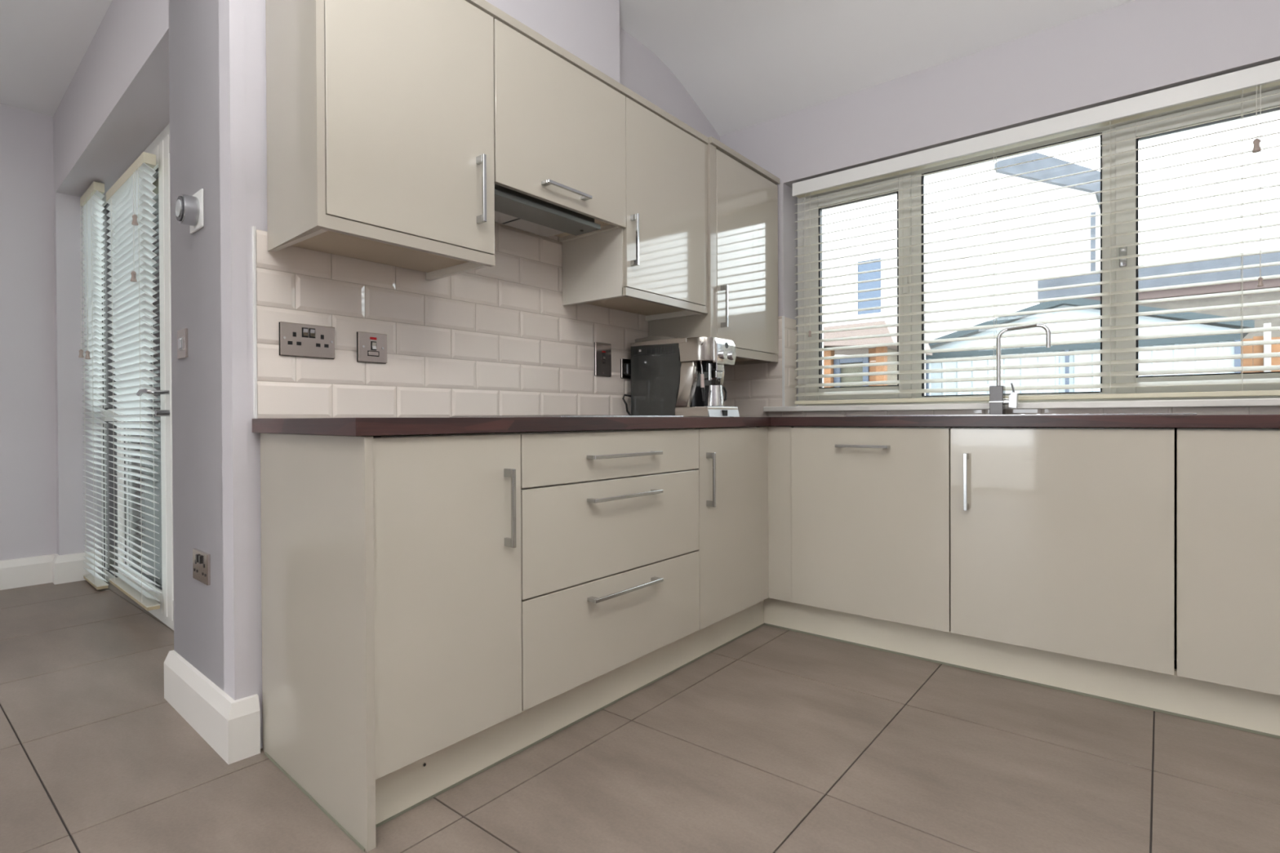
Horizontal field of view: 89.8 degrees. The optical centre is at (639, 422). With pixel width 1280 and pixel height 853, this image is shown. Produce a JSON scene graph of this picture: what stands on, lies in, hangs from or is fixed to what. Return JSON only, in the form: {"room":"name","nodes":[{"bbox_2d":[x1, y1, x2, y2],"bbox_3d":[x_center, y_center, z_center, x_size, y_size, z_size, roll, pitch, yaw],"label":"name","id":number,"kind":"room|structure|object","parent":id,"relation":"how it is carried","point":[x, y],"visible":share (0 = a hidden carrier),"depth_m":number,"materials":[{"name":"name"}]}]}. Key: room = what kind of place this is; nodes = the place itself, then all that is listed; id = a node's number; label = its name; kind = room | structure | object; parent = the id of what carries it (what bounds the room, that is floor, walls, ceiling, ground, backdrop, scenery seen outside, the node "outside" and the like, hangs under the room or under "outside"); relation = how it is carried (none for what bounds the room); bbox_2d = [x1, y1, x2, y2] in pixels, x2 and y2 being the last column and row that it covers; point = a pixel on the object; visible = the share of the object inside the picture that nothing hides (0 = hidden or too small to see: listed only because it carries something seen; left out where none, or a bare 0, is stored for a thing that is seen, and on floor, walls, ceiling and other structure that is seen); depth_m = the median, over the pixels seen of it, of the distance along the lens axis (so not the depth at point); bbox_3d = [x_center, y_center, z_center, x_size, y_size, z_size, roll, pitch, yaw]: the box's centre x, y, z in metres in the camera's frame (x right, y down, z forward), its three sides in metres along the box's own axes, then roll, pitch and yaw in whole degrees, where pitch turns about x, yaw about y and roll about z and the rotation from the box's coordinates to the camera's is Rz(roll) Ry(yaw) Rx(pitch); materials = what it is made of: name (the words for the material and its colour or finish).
{"room":"kitchen","nodes":[
{"label":"kitchen","id":0,"kind":"room"},
{"bbox_2d":[0,102,57,560],"bbox_3d":[-4.678,-0.618,1.962,0.365,3.000,4.400,0,0,39],"label":"wall","id":1,"kind":"structure","parent":0,"point":[28,436],"depth_m":3.42,"materials":[{"name":"grey paint"}]},
{"bbox_2d":[0,550,102,590],"bbox_3d":[-4.427,0.807,1.905,0.099,0.150,4.408,0,0,39],"label":"baseboard","id":2,"kind":"structure","parent":1,"relation":"attached to","point":[37,570],"depth_m":3.45,"materials":[{"name":"white paint"}]},
{"bbox_2d":[0,0,111,116],"bbox_3d":[-3.621,-1.758,1.254,2.899,0.220,4.650,0,0,39],"label":"ceiling","id":3,"kind":"structure","parent":0,"point":[43,43],"depth_m":2.84,"materials":[{"name":"white paint"}]},
{"bbox_2d":[53,0,249,700],"bbox_3d":[-2.189,-0.733,2.783,3.192,3.200,0.325,0,0,39],"label":"wall","id":4,"kind":"structure","parent":0,"point":[148,66],"depth_m":1.90,"materials":[{"name":"grey paint"}]},
{"bbox_2d":[78,181,108,590],"bbox_3d":[-2.903,-0.185,3.400,0.370,2.080,0.066,0,0,41],"label":"blind","id":5,"kind":"object","parent":4,"relation":"attached to","point":[91,202],"visible":1,"depth_m":3.35,"materials":[{"name":"white plastic"}]},
{"bbox_2d":[106,151,159,610],"bbox_3d":[-2.311,-0.168,2.903,0.725,1.900,0.066,0,0,41],"label":"blind","id":6,"kind":"object","parent":4,"relation":"attached to","point":[130,199],"visible":1,"depth_m":2.84,"materials":[{"name":"white plastic"}]},
{"bbox_2d":[100,123,173,630],"bbox_3d":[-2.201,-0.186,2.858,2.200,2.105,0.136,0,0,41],"label":"door","id":7,"kind":"structure","parent":4,"relation":"in","point":[160,146],"depth_m":2.86,"materials":[{"name":"white plastic"}]},
{"bbox_2d":[177,328,187,359],"bbox_3d":[-1.375,-0.236,1.927,0.086,0.086,0.013,0,0,41],"label":"light switch","id":8,"kind":"object","parent":4,"relation":"attached to","point":[182,335],"visible":1,"depth_m":1.92,"materials":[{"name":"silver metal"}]},
{"bbox_2d":[175,188,204,234],"bbox_3d":[-1.276,-0.600,1.815,0.114,0.107,0.048,0,0,41],"label":"thermostat","id":9,"kind":"object","parent":4,"relation":"attached to","point":[189,210],"visible":1,"depth_m":1.79,"materials":[{"name":"white"}]},
{"bbox_2d":[192,548,210,585],"bbox_3d":[-1.246,0.408,1.820,0.134,0.086,0.013,0,0,41],"label":"wall socket","id":10,"kind":"object","parent":4,"relation":"attached to","point":[201,559],"visible":1,"depth_m":1.80,"materials":[{"name":"silver metal"}]},
{"bbox_2d":[164,649,260,764],"bbox_3d":[-1.188,0.793,1.927,0.603,0.150,0.281,0,0,39],"label":"baseboard","id":11,"kind":"structure","parent":4,"relation":"attached to","point":[231,727],"depth_m":1.72,"materials":[{"name":"white paint"}]},
{"bbox_2d":[252,226,257,418],"bbox_3d":[-1.015,-0.263,1.692,0.009,0.506,0.007,0,0,39],"label":"trim","id":12,"kind":"structure","parent":4,"relation":"attached to","point":[254,230],"depth_m":1.69,"materials":[{"name":"white"}]},
{"bbox_2d":[244,0,719,748],"bbox_3d":[-0.336,-0.741,2.760,0.300,3.200,2.585,0,0,39],"label":"wall","id":13,"kind":"structure","parent":0,"point":[500,339],"depth_m":2.07,"materials":[{"name":"grey paint"}]},
{"bbox_2d":[278,321,334,359],"bbox_3d":[-0.924,-0.227,1.789,0.012,0.092,0.148,0,0,39],"label":"double socket","id":14,"kind":"object","parent":13,"relation":"attached to","point":[295,340],"visible":1,"depth_m":1.78,"materials":[{"name":"silver metal"}]},
{"bbox_2d":[356,331,386,364],"bbox_3d":[-0.805,-0.225,1.935,0.012,0.090,0.092,0,0,39],"label":"switch","id":15,"kind":"object","parent":13,"relation":"attached to","point":[371,348],"visible":1,"depth_m":1.93,"materials":[{"name":"silver metal"}]},
{"bbox_2d":[265,0,494,280],"bbox_3d":[-0.702,-0.822,1.777,0.368,0.728,0.511,0,0,39],"label":"upper cabinet","id":16,"kind":"object","parent":13,"relation":"attached to","point":[380,113],"visible":1,"depth_m":1.65,"materials":[{"name":"beige laminate"}]},
{"bbox_2d":[465,0,779,184],"bbox_3d":[-0.152,-1.208,2.466,0.353,0.028,2.286,0,0,39],"label":"crown molding","id":17,"kind":"structure","parent":16,"relation":"on","point":[496,13],"depth_m":2.27,"materials":[{"name":"beige wood"}]},
{"bbox_2d":[493,17,626,242],"bbox_3d":[-0.353,-0.949,2.206,0.368,0.480,0.590,0,0,39],"label":"upper cabinet","id":18,"kind":"object","parent":13,"relation":"attached to","point":[559,130],"visible":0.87,"depth_m":2.08,"materials":[{"name":"white plastic"}]},
{"bbox_2d":[494,183,600,236],"bbox_3d":[-0.393,-0.705,2.190,0.270,0.043,0.472,0,0,39],"label":"hood","id":19,"kind":"object","parent":18,"relation":"attached to","point":[513,208],"visible":0.55,"depth_m":2.16,"materials":[{"name":"grey metal"}]},
{"bbox_2d":[594,342,611,377],"bbox_3d":[-0.156,-0.267,2.735,0.012,0.142,0.100,0,0,39],"label":"switch","id":20,"kind":"object","parent":13,"relation":"attached to","point":[602,351],"visible":1,"depth_m":2.73,"materials":[{"name":"silver metal"}]},
{"bbox_2d":[620,358,631,378],"bbox_3d":[-0.025,-0.239,2.876,0.036,0.086,0.148,0,0,39],"label":"socket","id":21,"kind":"object","parent":13,"relation":"attached to","point":[625,364],"visible":0.58,"depth_m":2.83,"materials":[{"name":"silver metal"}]},
{"bbox_2d":[562,96,707,320],"bbox_3d":[0.006,-0.830,2.648,0.368,0.726,0.546,0,0,39],"label":"upper cabinet","id":22,"kind":"object","parent":13,"relation":"attached to","point":[655,267],"visible":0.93,"depth_m":2.51,"materials":[{"name":"beige laminate"}]},
{"bbox_2d":[648,143,777,365],"bbox_3d":[0.381,-0.751,3.103,0.378,0.899,0.628,0,0,39],"label":"upper cabinet","id":23,"kind":"object","parent":13,"relation":"attached to","point":[743,203],"visible":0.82,"depth_m":2.96,"materials":[{"name":"beige"}]},
{"bbox_2d":[485,0,619,82],"bbox_3d":[-0.547,-1.782,2.165,0.138,1.110,1.300,0,0,39],"label":"wall","id":24,"kind":"structure","parent":0,"point":[588,29],"depth_m":2.44,"materials":[{"name":"grey paint"}]},
{"bbox_2d":[0,577,1279,852],"bbox_3d":[-1.076,0.934,0.661,7.600,0.120,6.900,0,0,39],"label":"floor","id":25,"kind":"structure","parent":0,"point":[774,740],"depth_m":1.60,"materials":[{"name":"grey tile"}]},
{"bbox_2d":[260,432,376,852],"bbox_3d":[-0.772,0.448,1.502,0.605,0.840,0.023,0,0,42],"label":"end panel","id":26,"kind":"object","parent":25,"relation":"on","point":[317,491],"visible":0.91,"depth_m":1.44,"materials":[{"name":"beige"}]},
{"bbox_2d":[370,432,521,780],"bbox_3d":[-0.633,0.382,1.638,0.615,0.706,0.392,0,0,39],"label":"base cabinet","id":27,"kind":"object","parent":25,"relation":"on","point":[447,571],"visible":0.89,"depth_m":1.44,"materials":[{"name":"beige laminate"}]},
{"bbox_2d":[252,417,770,435],"bbox_3d":[-0.061,0.001,2.375,0.613,0.037,2.345,0,0,39],"label":"countertop","id":28,"kind":"structure","parent":27,"relation":"on","point":[312,426],"depth_m":1.56,"materials":[{"name":"brown wood"}]},
{"bbox_2d":[449,415,683,417],"bbox_3d":[-0.235,-0.019,2.153,0.522,0.006,0.580,0,0,39],"label":"cooktop","id":29,"kind":"object","parent":28,"relation":"in","point":[495,415],"visible":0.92,"depth_m":1.92,"materials":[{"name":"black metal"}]},
{"bbox_2d":[622,335,739,417],"bbox_3d":[0.183,-0.197,2.774,0.453,0.350,0.275,0,0,39],"label":"coffee machine","id":30,"kind":"object","parent":28,"relation":"on","point":[669,375],"visible":0.87,"depth_m":2.69,"materials":[{"name":"grey plastic"}]},
{"bbox_2d":[675,407,737,417],"bbox_3d":[0.282,-0.043,2.716,0.163,0.038,0.234,0,0,39],"label":"drip tray","id":31,"kind":"object","parent":30,"relation":"on","point":[682,411],"depth_m":2.63,"materials":[{"name":"silver metal"}]},
{"bbox_2d":[703,385,727,406],"bbox_3d":[0.319,-0.110,2.696,0.106,0.088,0.086,0,0,-3],"label":"milk jug","id":32,"kind":"object","parent":30,"relation":"on","point":[714,397],"visible":0.94,"depth_m":2.66,"materials":[{"name":"silver metal"}]},
{"bbox_2d":[375,600,764,827],"bbox_3d":[-0.031,0.796,2.047,0.020,0.131,1.740,0,0,39],"label":"plinth","id":33,"kind":"object","parent":25,"relation":"on","point":[406,788],"visible":0.78,"depth_m":1.74,"materials":[{"name":"grey laminate"}]},
{"bbox_2d":[514,428,699,711],"bbox_3d":[-0.256,0.377,2.102,0.615,0.706,0.802,0,0,39],"label":"drawer unit","id":34,"kind":"object","parent":25,"relation":"on","point":[610,556],"visible":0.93,"depth_m":1.85,"materials":[{"name":"beige laminate"}]},
{"bbox_2d":[686,426,760,630],"bbox_3d":[0.137,0.373,2.585,0.615,0.706,0.444,0,0,39],"label":"base cabinet","id":35,"kind":"object","parent":25,"relation":"on","point":[729,469],"visible":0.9,"depth_m":2.39,"materials":[{"name":"white plastic"}]},
{"bbox_2d":[756,426,793,602],"bbox_3d":[0.544,0.371,2.598,0.122,0.705,0.092,0,0,39],"label":"filler panel","id":36,"kind":"object","parent":35,"relation":"attached to","point":[775,442],"visible":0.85,"depth_m":2.62,"materials":[{"name":"beige"}]},
{"bbox_2d":[791,426,955,632],"bbox_3d":[1.006,0.369,2.602,0.586,0.706,0.615,0,0,39],"label":"dishwasher","id":37,"kind":"object","parent":25,"relation":"on","point":[871,505],"visible":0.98,"depth_m":2.37,"materials":[{"name":"beige laminate"}]},
{"bbox_2d":[764,597,1279,738],"bbox_3d":[1.520,0.790,1.918,2.556,0.131,0.020,0,0,39],"label":"plinth","id":38,"kind":"object","parent":25,"relation":"on","point":[1258,713],"visible":0.83,"depth_m":2.07,"materials":[{"name":"beige"}]},
{"bbox_2d":[950,426,1174,675],"bbox_3d":[1.465,0.369,2.228,0.590,0.706,0.615,0,0,39],"label":"base cabinet","id":39,"kind":"object","parent":25,"relation":"on","point":[1062,540],"visible":0.99,"depth_m":2.00,"materials":[{"name":"beige laminate"}]},
{"bbox_2d":[1173,427,1279,695],"bbox_3d":[1.940,0.369,1.865,0.594,0.706,0.580,0,0,39],"label":"base cabinet","id":40,"kind":"object","parent":25,"relation":"on","point":[1227,620],"visible":0.98,"depth_m":1.76,"materials":[{"name":"beige laminate"}]},
{"bbox_3d":[2.395,0.370,1.473,0.596,0.706,0.615,0,0,39],"label":"base cabinet","id":41,"kind":"object","parent":25,"relation":"on","visible":0},
{"bbox_2d":[770,414,1279,428],"bbox_3d":[1.689,-0.005,2.070,2.486,0.037,0.611,0,0,39],"label":"countertop","id":42,"kind":"structure","parent":41,"relation":"on","point":[1248,421],"depth_m":2.01,"materials":[{"name":"brown laminate"}]},
{"bbox_2d":[989,323,1050,414],"bbox_3d":[1.480,-0.203,2.503,0.055,0.346,0.217,-1,0,-43],"label":"tap","id":43,"kind":"object","parent":42,"relation":"on","point":[997,401],"visible":0.99,"depth_m":2.54,"materials":[{"name":"grey metal"}]},
{"bbox_2d":[845,413,1197,416],"bbox_3d":[1.350,-0.027,2.354,1.030,0.006,0.490,0,0,39],"label":"sink","id":44,"kind":"object","parent":42,"relation":"in","point":[1103,414],"visible":0.83,"depth_m":2.07,"materials":[{"name":"silver metal"}]},
{"bbox_2d":[619,0,1133,136],"bbox_3d":[0.023,-1.647,-0.287,4.700,0.455,6.850,0,0,39],"label":"ceiling","id":45,"kind":"structure","parent":0,"point":[744,64],"depth_m":2.79,"materials":[{"name":"white paint"}]},
{"bbox_2d":[720,0,1279,660],"bbox_3d":[2.069,-0.649,2.311,4.600,3.000,0.250,0,0,39],"label":"wall","id":46,"kind":"structure","parent":0,"point":[1134,48],"depth_m":2.64,"materials":[{"name":"grey paint"}]},
{"bbox_2d":[782,315,784,406],"bbox_3d":[0.725,-0.309,3.246,0.012,0.458,0.005,0,0,39],"label":"trim","id":47,"kind":"structure","parent":46,"relation":"attached to","point":[783,317],"depth_m":3.24,"materials":[{"name":"white plastic"}]},
{"bbox_2d":[763,84,1279,412],"bbox_3d":[1.569,-0.632,2.669,2.227,1.154,0.255,0,0,39],"label":"window","id":48,"kind":"structure","parent":46,"relation":"in","point":[1273,100],"depth_m":2.54,"materials":[{"name":"white plastic"}]},
{"bbox_2d":[792,60,1279,404],"bbox_3d":[1.533,-0.643,2.634,1.929,1.105,0.076,0,0,39],"label":"blind","id":49,"kind":"object","parent":48,"relation":"attached to","point":[1266,75],"visible":0.98,"depth_m":2.53,"materials":[{"name":"white plastic"}]},
{"label":"outside","id":50,"kind":"structure","parent":0,"visible":0},
{"bbox_3d":[6.729,0.971,12.809,26.000,0.100,21.600,0,0,39],"label":"ground","id":51,"kind":"structure","parent":50,"visible":0},
{"bbox_2d":[823,320,932,387],"bbox_3d":[2.027,-0.010,7.376,2.150,1.965,1.350,0,0,39],"label":"summerhouse","id":52,"kind":"structure","parent":51,"relation":"on","point":[892,329],"depth_m":6.51,"materials":[{"name":"brown wood"}]},
{"bbox_2d":[823,152,1100,361],"bbox_3d":[5.863,-2.985,18.887,12.990,7.750,7.200,0,0,39],"label":"house","id":53,"kind":"structure","parent":51,"relation":"on","point":[1050,162],"depth_m":13.55,"materials":[{"name":"white"}]},
{"bbox_2d":[925,295,1254,395],"bbox_3d":[4.982,-0.175,7.390,2.860,2.270,2.000,0,0,39],"label":"shed","id":54,"kind":"object","parent":51,"relation":"on","point":[1185,316],"visible":0.32,"depth_m":6.66,"materials":[{"name":"grey"}]},
{"bbox_2d":[1037,248,1279,374],"bbox_3d":[9.371,-0.593,8.491,6.655,3.055,3.150,0,0,39],"label":"building","id":55,"kind":"structure","parent":51,"relation":"on","point":[1275,256],"depth_m":8.23,"materials":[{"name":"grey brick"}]},
{"bbox_2d":[1241,323,1279,373],"bbox_3d":[7.216,-0.015,5.686,2.796,1.950,0.070,0,0,39],"label":"fence","id":56,"kind":"object","parent":51,"relation":"on","point":[1267,335],"visible":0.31,"depth_m":6.47,"materials":[{"name":"brown wood"}]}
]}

